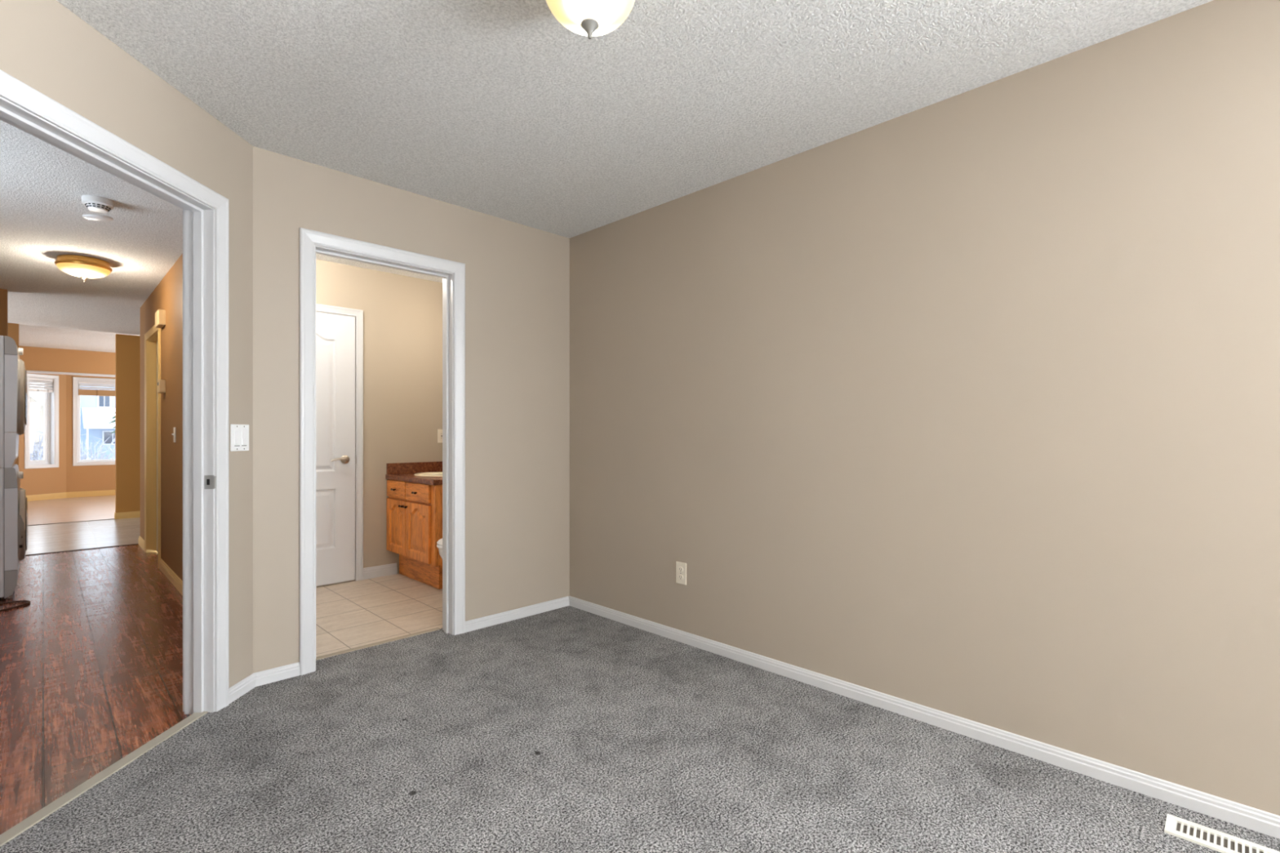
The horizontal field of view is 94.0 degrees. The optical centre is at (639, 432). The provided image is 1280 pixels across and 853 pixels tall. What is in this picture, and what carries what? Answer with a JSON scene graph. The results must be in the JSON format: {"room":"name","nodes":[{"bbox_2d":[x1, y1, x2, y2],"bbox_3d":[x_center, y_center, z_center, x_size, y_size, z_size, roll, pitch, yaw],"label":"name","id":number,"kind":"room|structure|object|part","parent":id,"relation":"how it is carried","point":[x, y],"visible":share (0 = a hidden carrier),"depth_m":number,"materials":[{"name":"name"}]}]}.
{"room":"empty bedroom","nodes":[
{"label":"empty bedroom","id":0,"kind":"room"},
{"bbox_2d":[0,288,7,336],"bbox_3d":[-6.028,-0.045,5.158,0.770,2.500,0.120,0,0,-45],"label":"wall","id":1,"kind":"structure","parent":0,"point":[3,292],"depth_m":5.37,"materials":[{"name":"beige paint"}]},
{"bbox_2d":[7,322,18,466],"bbox_3d":[-8.432,-0.060,6.445,2.390,2.530,0.120,0,0,-45],"label":"wall","id":2,"kind":"structure","parent":0,"point":[12,328],"depth_m":7.23,"materials":[{"name":"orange paint"}]},
{"bbox_2d":[18,373,66,495],"bbox_3d":[-10.606,0.045,9.355,0.160,2.320,2.620,0,0,15],"label":"wall","id":3,"kind":"structure","parent":0,"point":[43,480],"depth_m":10.41,"materials":[{"name":"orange paint"}]},
{"bbox_2d":[24,373,58,468],"bbox_3d":[-10.345,-0.200,10.273,0.168,1.610,0.478,0,0,15],"label":"window","id":4,"kind":"structure","parent":3,"relation":"in","point":[51,460],"depth_m":10.42,"materials":[{"name":"white plastic"}]},
{"bbox_3d":[-10.393,-0.200,10.285,0.030,1.416,0.284,0,0,15],"label":"sash","id":5,"kind":"part","parent":4,"relation":"part of","materials":[{"name":"white plastic"}]},
{"bbox_3d":[-10.393,-0.200,10.285,0.050,1.486,0.354,0,0,15],"label":"frame","id":6,"kind":"part","parent":4,"relation":"part of","materials":[{"name":"white plastic"}]},
{"bbox_2d":[29,377,53,392],"bbox_3d":[-10.327,-0.822,10.268,0.066,0.238,0.348,0,0,15],"label":"window blind","id":7,"kind":"object","parent":4,"relation":"attached to","point":[41,381],"visible":0.8,"depth_m":10.27,"materials":[{"name":"white plastic"}]},
{"bbox_3d":[-10.328,-0.728,10.268,0.064,0.050,0.340,0,0,15],"label":"rail","id":8,"kind":"part","parent":7,"relation":"part of","materials":[{"name":"white plastic"}]},
{"bbox_2d":[26,489,115,501],"bbox_3d":[-10.079,1.103,10.196,0.573,0.100,4.262,0,0,28],"label":"baseboard","id":9,"kind":"structure","parent":3,"relation":"attached to","point":[108,492],"depth_m":10.62,"materials":[{"name":"brown paint"}]},
{"bbox_2d":[18,346,115,374],"bbox_3d":[-9.518,-1.165,9.518,6.000,0.380,0.120,0,0,-45],"label":"wall bay header","id":10,"kind":"structure","parent":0,"point":[35,358],"depth_m":9.68,"materials":[{"name":"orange paint"}]},
{"bbox_2d":[26,370,115,377],"bbox_3d":[-9.148,-0.965,9.883,4.960,0.030,0.137,0,0,-45],"label":"trim","id":11,"kind":"structure","parent":10,"relation":"attached to","point":[28,371],"depth_m":9.69,"materials":[{"name":"white paint"}]},
{"bbox_2d":[66,374,115,492],"bbox_3d":[-9.571,0.045,11.331,1.910,2.320,0.160,0,0,-45],"label":"wall","id":12,"kind":"structure","parent":0,"point":[84,477],"depth_m":10.72,"materials":[{"name":"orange paint"}]},
{"bbox_2d":[72,377,115,466],"bbox_3d":[-9.724,-0.205,11.159,1.281,1.590,0.168,0,0,-45],"label":"window","id":13,"kind":"structure","parent":12,"relation":"in","point":[77,461],"depth_m":10.71,"materials":[{"name":"white plastic"}]},
{"bbox_2d":[78,381,115,396],"bbox_3d":[-9.710,-0.805,11.145,1.141,0.252,0.066,0,0,-45],"label":"window blind","id":14,"kind":"object","parent":13,"relation":"attached to","point":[93,390],"visible":0.4,"depth_m":10.89,"materials":[{"name":"white plastic"}]},
{"bbox_3d":[-9.711,-0.734,11.146,1.133,0.110,0.064,0,0,-45],"label":"rail","id":15,"kind":"part","parent":14,"relation":"part of","materials":[{"name":"brown"}]},
{"bbox_2d":[0,0,253,688],"bbox_3d":[-1.808,-0.045,1.991,0.120,2.500,1.618,0,0,0],"label":"wall","id":16,"kind":"structure","parent":0,"point":[45,46],"depth_m":2.30,"materials":[{"name":"beige paint"}]},
{"bbox_2d":[0,69,228,714],"bbox_3d":[-1.808,0.090,2.011,0.156,2.150,1.012,0,0,0],"label":"door frame","id":17,"kind":"structure","parent":16,"relation":"attached to","point":[205,211],"depth_m":2.45,"materials":[{"name":"white paint"}]},
{"bbox_3d":[-1.764,0.202,2.445,0.040,0.057,0.003,0,0,0],"label":"strike plate","id":18,"kind":"part","parent":17,"relation":"part of","materials":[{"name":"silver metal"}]},
{"bbox_2d":[230,424,248,451],"bbox_3d":[-1.742,0.021,2.603,0.011,0.116,0.116,0,0,0],"label":"light switch","id":19,"kind":"object","parent":16,"relation":"attached to","point":[239,433],"visible":1,"depth_m":2.59,"materials":[{"name":"white plastic"}]},
{"bbox_2d":[228,662,300,704],"bbox_3d":[-1.708,1.115,2.684,0.081,0.060,0.339,0,0,23],"label":"baseboard","id":20,"kind":"structure","parent":16,"relation":"attached to","point":[239,689],"depth_m":2.71,"materials":[{"name":"white paint"}]},
{"bbox_2d":[115,333,140,512],"bbox_3d":[-6.198,-0.060,8.878,2.410,2.530,0.120,0,0,-45],"label":"wall pillar","id":21,"kind":"structure","parent":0,"point":[127,347],"depth_m":8.06,"materials":[{"name":"paint"}]},
{"bbox_2d":[114,511,140,519],"bbox_3d":[-6.233,1.111,8.833,2.323,0.085,0.133,0,0,-45],"label":"baseboard","id":22,"kind":"structure","parent":21,"relation":"attached to","point":[136,513],"depth_m":8.06,"materials":[{"name":"brown paint"}]},
{"bbox_2d":[140,253,182,581],"bbox_3d":[-3.415,-0.045,4.504,0.120,2.500,4.880,0,0,-45],"label":"wall","id":23,"kind":"structure","parent":0,"point":[167,295],"depth_m":4.72,"materials":[{"name":"beige paint"}]},
{"bbox_2d":[137,535,144,551],"bbox_3d":[-4.948,1.111,6.028,0.133,0.085,0.583,0,0,-45],"label":"baseboard","id":24,"kind":"structure","parent":23,"relation":"attached to","point":[140,541],"depth_m":6.00,"materials":[{"name":"brown paint"}]},
{"bbox_2d":[144,324,160,568],"bbox_3d":[-4.391,0.108,5.480,0.156,2.129,0.982,0,0,-45],"label":"door frame","id":25,"kind":"structure","parent":23,"relation":"attached to","point":[153,335],"depth_m":5.75,"materials":[{"name":"brown paint"}]},
{"bbox_2d":[156,340,158,552],"bbox_3d":[-4.400,0.132,5.471,0.105,2.027,0.834,0,0,-45],"label":"door","id":26,"kind":"structure","parent":23,"relation":"in","point":[157,340],"depth_m":5.72,"materials":[{"name":"beige wood"}]},
{"bbox_2d":[155,309,165,328],"bbox_3d":[-3.988,-0.948,4.960,0.045,0.125,0.226,0,0,-45],"label":"door chime","id":27,"kind":"object","parent":23,"relation":"attached to","point":[160,315],"visible":1,"depth_m":4.89,"materials":[{"name":"brown plastic"}]},
{"bbox_2d":[156,379,165,393],"bbox_3d":[-3.947,-0.383,4.920,0.044,0.105,0.130,0,0,-45],"label":"thermostat","id":28,"kind":"object","parent":23,"relation":"attached to","point":[161,384],"visible":1,"depth_m":4.88,"materials":[{"name":"brown plastic"}]},
{"bbox_2d":[159,558,182,595],"bbox_3d":[-2.999,1.111,3.994,0.013,0.085,3.090,0,0,-45],"label":"baseboard","id":29,"kind":"structure","parent":23,"relation":"attached to","point":[166,570],"depth_m":4.59,"materials":[{"name":"brown paint"}]},
{"bbox_2d":[171,426,175,442],"bbox_3d":[-3.546,0.015,4.536,0.072,0.116,0.020,0,0,45],"label":"light switch","id":30,"kind":"object","parent":23,"relation":"attached to","point":[174,428],"visible":1,"depth_m":4.53,"materials":[{"name":"beige plastic"}]},
{"bbox_3d":[-3.541,0.015,4.541,0.072,0.116,0.006,0,0,45],"label":"plate","id":31,"kind":"part","parent":30,"relation":"part of","materials":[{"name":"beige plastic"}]},
{"bbox_2d":[315,258,442,586],"bbox_3d":[-2.302,-0.045,4.641,1.648,2.500,0.120,0,0,-45],"label":"wall","id":32,"kind":"structure","parent":0,"point":[402,315],"depth_m":4.83,"materials":[{"name":"beige paint"}]},
{"bbox_2d":[315,311,355,586],"bbox_3d":[-2.441,0.119,4.362,0.716,2.036,0.074,0,0,-45],"label":"door","id":33,"kind":"structure","parent":32,"relation":"in","point":[335,456],"depth_m":4.52,"materials":[{"name":"white wood"}]},
{"bbox_3d":[-2.269,0.201,4.503,0.120,0.031,0.030,0,0,-45],"label":"lever","id":34,"kind":"part","parent":33,"relation":"part of","materials":[{"name":"silver metal"}]},
{"bbox_3d":[-2.245,0.203,4.557,0.066,0.066,0.040,0,0,-45],"label":"handle","id":35,"kind":"part","parent":33,"relation":"part of","materials":[{"name":"silver metal"}]},
{"bbox_2d":[315,303,363,580],"bbox_3d":[-2.465,0.095,4.381,0.835,2.109,0.018,0,0,-45],"label":"door frame","id":36,"kind":"structure","parent":32,"relation":"attached to","point":[358,314],"depth_m":4.65,"materials":[{"name":"white paint"}]},
{"bbox_2d":[363,563,397,579],"bbox_3d":[-2.077,1.105,4.773,0.268,0.088,0.013,0,0,-45],"label":"baseboard","id":37,"kind":"structure","parent":32,"relation":"attached to","point":[388,569],"depth_m":4.77,"materials":[{"name":"white paint"}]},
{"bbox_2d":[386,461,442,474],"bbox_3d":[-1.567,0.289,4.701,0.521,0.089,0.832,0,0,-45],"label":"backsplash","id":38,"kind":"structure","parent":32,"relation":"attached to","point":[436,466],"depth_m":4.95,"materials":[{"name":"brown laminate"}]},
{"bbox_2d":[437,429,442,442],"bbox_3d":[-1.710,0.027,5.142,0.072,0.116,0.010,0,0,-45],"label":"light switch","id":39,"kind":"object","parent":32,"relation":"attached to","point":[439,431],"visible":0.59,"depth_m":5.13,"materials":[{"name":"beige plastic"}]},
{"bbox_2d":[440,431,442,439],"bbox_3d":[-1.709,0.027,5.141,0.005,0.066,0.033,0,0,45],"label":"receptacle","id":40,"kind":"object","parent":39,"relation":"attached to","point":[441,433],"depth_m":5.14,"materials":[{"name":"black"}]},
{"bbox_2d":[253,146,569,672],"bbox_3d":[-1.176,-0.045,3.352,1.878,2.500,0.120,0,0,-45],"label":"wall","id":41,"kind":"structure","parent":0,"point":[517,275],"depth_m":3.48,"materials":[{"name":"beige paint"}]},
{"bbox_2d":[299,227,465,675],"bbox_3d":[-1.355,0.098,3.173,0.852,2.135,0.156,0,0,-45],"label":"door frame","id":42,"kind":"structure","parent":41,"relation":"attached to","point":[312,242],"depth_m":3.15,"materials":[{"name":"white paint"}]},
{"bbox_2d":[465,595,568,632],"bbox_3d":[-0.741,1.115,3.694,0.754,0.060,0.013,0,0,-45],"label":"baseboard","id":43,"kind":"structure","parent":41,"relation":"attached to","point":[502,617],"depth_m":3.66,"materials":[{"name":"white paint"}]},
{"bbox_2d":[0,0,1213,352],"bbox_3d":[-3.599,-1.365,3.599,6.200,0.140,16.820,0,0,-45],"label":"ceiling","id":44,"kind":"structure","parent":0,"point":[499,108],"depth_m":2.29,"materials":[{"name":"white paint"}]},
{"bbox_2d":[54,254,112,282],"bbox_3d":[-4.154,-1.210,4.459,0.318,0.169,0.318,0,0,-45],"label":"ceiling lamp","id":45,"kind":"object","parent":44,"relation":"attached to","point":[83,267],"visible":1,"depth_m":4.37,"materials":[{"name":"glass"}]},
{"bbox_3d":[-4.154,-1.202,4.459,0.300,0.070,0.300,0,0,-45],"label":"lamp shade","id":46,"kind":"part","parent":45,"relation":"part of","materials":[{"name":"beige glass"}]},
{"bbox_2d":[80,195,114,221],"bbox_3d":[-3.009,-1.236,3.313,0.136,0.118,0.136,0,0,-45],"label":"smoke detector","id":47,"kind":"object","parent":44,"relation":"attached to","point":[94,203],"visible":1,"depth_m":3.28,"materials":[{"name":"white plastic"}]},
{"bbox_2d":[546,0,635,39],"bbox_3d":[-0.140,-1.197,1.665,0.280,0.196,0.280,0,0,-45],"label":"ceiling lamp","id":48,"kind":"object","parent":44,"relation":"attached to","point":[589,18],"visible":1,"depth_m":1.65,"materials":[{"name":"beige glass"}]},
{"bbox_2d":[0,495,1279,852],"bbox_3d":[-4.077,1.163,4.077,6.000,0.035,17.970,0,0,-45],"label":"floor","id":49,"kind":"structure","parent":0,"point":[568,729],"depth_m":2.16,"materials":[{"name":"grey carpet"}]},
{"bbox_2d":[0,464,28,600],"bbox_3d":[-4.794,0.697,4.130,0.781,0.913,0.680,0,0,-45],"label":"washing machine","id":50,"kind":"object","parent":49,"relation":"on","point":[14,514],"visible":0.98,"depth_m":4.11,"materials":[{"name":"white metal"}]},
{"bbox_3d":[-4.572,1.042,4.351,0.063,0.187,0.680,0,0,-45],"label":"kick panel","id":51,"kind":"part","parent":50,"relation":"part of","materials":[{"name":"silver metal"}]},
{"bbox_3d":[-4.572,0.663,4.351,0.063,0.563,0.680,0,0,-45],"label":"panel","id":52,"kind":"part","parent":50,"relation":"part of","materials":[{"name":"white metal"}]},
{"bbox_3d":[-4.572,0.310,4.351,0.063,0.140,0.680,0,0,-45],"label":"control panel","id":53,"kind":"part","parent":50,"relation":"part of","materials":[{"name":"silver metal"}]},
{"bbox_2d":[0,335,26,467],"bbox_3d":[-4.796,-0.213,4.128,0.775,0.905,0.680,0,0,-45],"label":"dryer","id":54,"kind":"object","parent":50,"relation":"on","point":[13,373],"visible":1,"depth_m":4.11,"materials":[{"name":"white metal"}]},
{"bbox_3d":[-4.575,0.118,4.349,0.057,0.242,0.680,0,0,-45],"label":"panel","id":55,"kind":"part","parent":54,"relation":"part of","materials":[{"name":"white metal"}]},
{"bbox_3d":[-4.572,-0.272,4.351,0.063,0.532,0.680,0,0,-45],"label":"panel","id":56,"kind":"part","parent":54,"relation":"part of","materials":[{"name":"white metal"}]},
{"bbox_3d":[-4.572,-0.604,4.351,0.063,0.125,0.680,0,0,-45],"label":"control panel","id":57,"kind":"part","parent":54,"relation":"part of","materials":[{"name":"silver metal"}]},
{"bbox_3d":[-4.544,-0.596,4.380,0.026,0.056,0.056,0,0,-45],"label":"control knob","id":58,"kind":"part","parent":54,"relation":"part of","materials":[{"name":"white plastic"}]},
{"bbox_3d":[-4.539,-0.261,4.385,0.040,0.556,0.556,0,0,-45],"label":"door","id":59,"kind":"part","parent":54,"relation":"part of","materials":[{"name":"silver metal"}]},
{"bbox_3d":[-4.544,0.310,4.380,0.026,0.056,0.056,0,0,-45],"label":"control knob","id":60,"kind":"part","parent":50,"relation":"part of","materials":[{"name":"white plastic"}]},
{"bbox_3d":[-4.539,0.670,4.385,0.040,0.530,0.530,0,0,-45],"label":"door","id":61,"kind":"part","parent":50,"relation":"part of","materials":[{"name":"silver metal"}]},
{"bbox_3d":[-4.377,0.545,4.229,0.032,0.290,0.050,0,0,-45],"label":"door handle","id":62,"kind":"part","parent":50,"relation":"part of","materials":[{"name":"silver metal"}]},
{"bbox_2d":[0,600,30,612],"bbox_3d":[-4.312,1.145,3.863,0.417,0.014,0.481,0,0,20],"label":"power cord","id":63,"kind":"object","parent":49,"relation":"on","point":[22,601],"visible":1,"depth_m":4.01,"materials":[{"name":"brown rubber"}]},
{"bbox_2d":[28,518,115,525],"bbox_3d":[-7.336,1.152,7.676,0.900,0.010,0.030,0,0,-45],"label":"threshold","id":64,"kind":"object","parent":49,"relation":"on","point":[112,518],"visible":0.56,"depth_m":7.68,"materials":[{"name":"brown wood"}]},
{"bbox_2d":[25,543,138,555],"bbox_3d":[-5.522,1.152,5.862,0.940,0.010,0.030,0,0,-45],"label":"threshold","id":65,"kind":"object","parent":49,"relation":"on","point":[132,544],"visible":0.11,"depth_m":5.86,"materials":[{"name":"brown wood"}]},
{"bbox_2d":[0,711,208,846],"bbox_3d":[-1.792,1.149,2.011,0.045,0.017,0.866,0,0,0],"label":"threshold","id":66,"kind":"object","parent":49,"relation":"on","point":[31,820],"visible":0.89,"depth_m":1.95,"materials":[{"name":"beige metal"}]},
{"bbox_2d":[315,627,440,660],"bbox_3d":[-1.424,1.148,3.241,0.710,0.014,0.038,0,0,-45],"label":"threshold","id":67,"kind":"object","parent":49,"relation":"on","point":[434,628],"visible":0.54,"depth_m":3.23,"materials":[{"name":"beige metal"}]},
{"bbox_2d":[386,479,442,589],"bbox_3d":[-1.583,0.759,4.691,0.552,0.779,0.810,0,0,-45],"label":"vanity cabinet","id":68,"kind":"object","parent":49,"relation":"on","point":[414,510],"visible":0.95,"depth_m":4.47,"materials":[{"name":"brown wood"}]},
{"bbox_3d":[-1.908,0.443,4.682,0.019,0.131,0.345,0,0,-45],"label":"drawer","id":69,"kind":"part","parent":68,"relation":"part of","materials":[{"name":"brown wood"}]},
{"bbox_3d":[-1.908,0.732,4.682,0.019,0.417,0.345,0,0,-45],"label":"cabinet door","id":70,"kind":"part","parent":68,"relation":"part of","materials":[{"name":"brown wood"}]},
{"bbox_2d":[385,461,442,484],"bbox_3d":[-1.569,0.338,4.700,0.527,0.252,0.834,0,0,-45],"label":"countertop","id":71,"kind":"structure","parent":68,"relation":"on","point":[423,473],"depth_m":4.84,"materials":[{"name":"brown laminate"}]},
{"bbox_2d":[413,471,442,477],"bbox_3d":[-1.554,0.338,4.712,0.416,0.252,0.486,0,0,-45],"label":"basin","id":72,"kind":"object","parent":71,"relation":"in","point":[431,474],"depth_m":4.68,"materials":[{"name":"white ceramic"}]},
{"bbox_3d":[-1.644,0.443,4.418,0.019,0.131,0.384,0,0,-45],"label":"drawer","id":73,"kind":"part","parent":68,"relation":"part of","materials":[{"name":"brown wood"}]},
{"bbox_3d":[-1.644,0.732,4.418,0.019,0.417,0.384,0,0,-45],"label":"cabinet door","id":74,"kind":"part","parent":68,"relation":"part of","materials":[{"name":"brown wood"}]},
{"bbox_2d":[436,537,442,559],"bbox_3d":[-1.049,0.761,4.070,0.680,0.775,0.460,0,0,-45],"label":"toilet","id":75,"kind":"object","parent":49,"relation":"on","point":[439,545],"visible":0.09,"depth_m":3.84,"materials":[{"name":"white ceramic"}]},
{"bbox_3d":[-1.115,0.711,4.005,0.493,0.024,0.376,0,0,-45],"label":"lid","id":76,"kind":"part","parent":75,"relation":"part of","materials":[{"name":"white plastic"}]},
{"bbox_3d":[-1.073,0.947,4.047,0.594,0.405,0.364,0,0,-45],"label":"bowl","id":77,"kind":"part","parent":75,"relation":"part of","materials":[{"name":"white ceramic"}]},
{"bbox_2d":[1164,813,1279,852],"bbox_3d":[1.643,1.141,1.645,0.104,0.007,0.290,0,0,-45],"label":"floor vent","id":78,"kind":"object","parent":49,"relation":"in","point":[1223,842],"visible":1,"depth_m":1.68,"materials":[{"name":"white metal"}]},
{"bbox_2d":[569,0,1279,815],"bbox_3d":[1.123,-0.045,2.466,0.120,2.500,8.300,0,0,-45],"label":"wall","id":79,"kind":"structure","parent":0,"point":[966,405],"depth_m":2.20,"materials":[{"name":"beige paint"}]},
{"bbox_2d":[675,561,686,585],"bbox_3d":[0.225,0.769,3.273,0.072,0.118,0.009,0,0,45],"label":"wall socket","id":80,"kind":"object","parent":79,"relation":"attached to","point":[681,567],"visible":1,"depth_m":3.27,"materials":[{"name":"beige plastic"}]},
{"bbox_2d":[678,566,683,572],"bbox_3d":[0.224,0.748,3.271,0.005,0.030,0.033,0,0,-45],"label":"receptacle","id":81,"kind":"object","parent":80,"relation":"attached to","point":[680,568],"depth_m":3.27,"materials":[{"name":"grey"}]},
{"bbox_2d":[678,573,683,579],"bbox_3d":[0.224,0.790,3.271,0.005,0.030,0.033,0,0,-45],"label":"receptacle","id":82,"kind":"object","parent":80,"relation":"attached to","point":[680,575],"depth_m":3.27,"materials":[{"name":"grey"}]},
{"bbox_2d":[568,595,1279,839],"bbox_3d":[1.768,1.115,1.727,0.013,0.060,6.342,0,0,-45],"label":"baseboard","id":83,"kind":"structure","parent":79,"relation":"attached to","point":[1261,821],"depth_m":2.19,"materials":[{"name":"white paint"}]},
{"label":"outside","id":84,"kind":"structure","parent":0,"visible":0},
{"bbox_3d":[-37.123,2.495,51.265,100.000,0.200,95.000,0,0,-45],"label":"ground","id":85,"kind":"structure","parent":84,"visible":0},
{"bbox_2d":[30,391,44,458],"bbox_3d":[-39.315,-1.490,34.083,8.600,7.770,8.800,0,0,-45],"label":"house","id":86,"kind":"structure","parent":85,"relation":"on","point":[37,404],"depth_m":33.73,"materials":[{"name":"beige paint"}]},
{"bbox_2d":[30,424,92,460],"bbox_3d":[-15.764,0.955,15.380,2.493,2.908,1.938,0,0,-45],"label":"bush","id":87,"kind":"object","parent":85,"relation":"on","point":[34,454],"visible":0.06,"depth_m":15.52,"materials":[{"name":"grey plant"}]},
{"bbox_2d":[80,383,115,459],"bbox_3d":[-37.646,-2.190,44.717,9.000,9.170,10.120,0,0,-45],"label":"house","id":88,"kind":"structure","parent":85,"relation":"on","point":[96,411],"depth_m":40.49,"materials":[{"name":"blue"}]},
{"bbox_3d":[-36.239,0.995,39.138,0.100,2.800,0.100,0,0,-45],"label":"porch post","id":89,"kind":"part","parent":88,"relation":"part of","materials":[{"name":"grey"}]},
{"bbox_3d":[-36.778,-2.380,40.979,0.540,1.150,0.025,0,0,-45],"label":"pane","id":90,"kind":"part","parent":88,"relation":"part of","materials":[{"name":"blue"}]},
{"bbox_3d":[-36.474,0.335,41.283,0.900,0.820,0.025,0,0,-45],"label":"pane","id":91,"kind":"part","parent":88,"relation":"part of","materials":[{"name":"blue"}]},
{"bbox_2d":[80,436,115,459],"bbox_3d":[-18.593,1.213,20.285,2.202,2.395,1.872,0,0,-45],"label":"bush","id":92,"kind":"object","parent":85,"relation":"on","point":[82,457],"visible":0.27,"depth_m":20.32,"materials":[{"name":"grey plant"}]},
{"bbox_2d":[108,412,115,433],"bbox_3d":[-27.398,-0.881,31.977,1.560,6.552,1.678,0,0,-15],"label":"spruce tree","id":93,"kind":"object","parent":85,"relation":"on","point":[113,417],"visible":0.02,"depth_m":31.55,"materials":[{"name":"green plant"}]}
]}

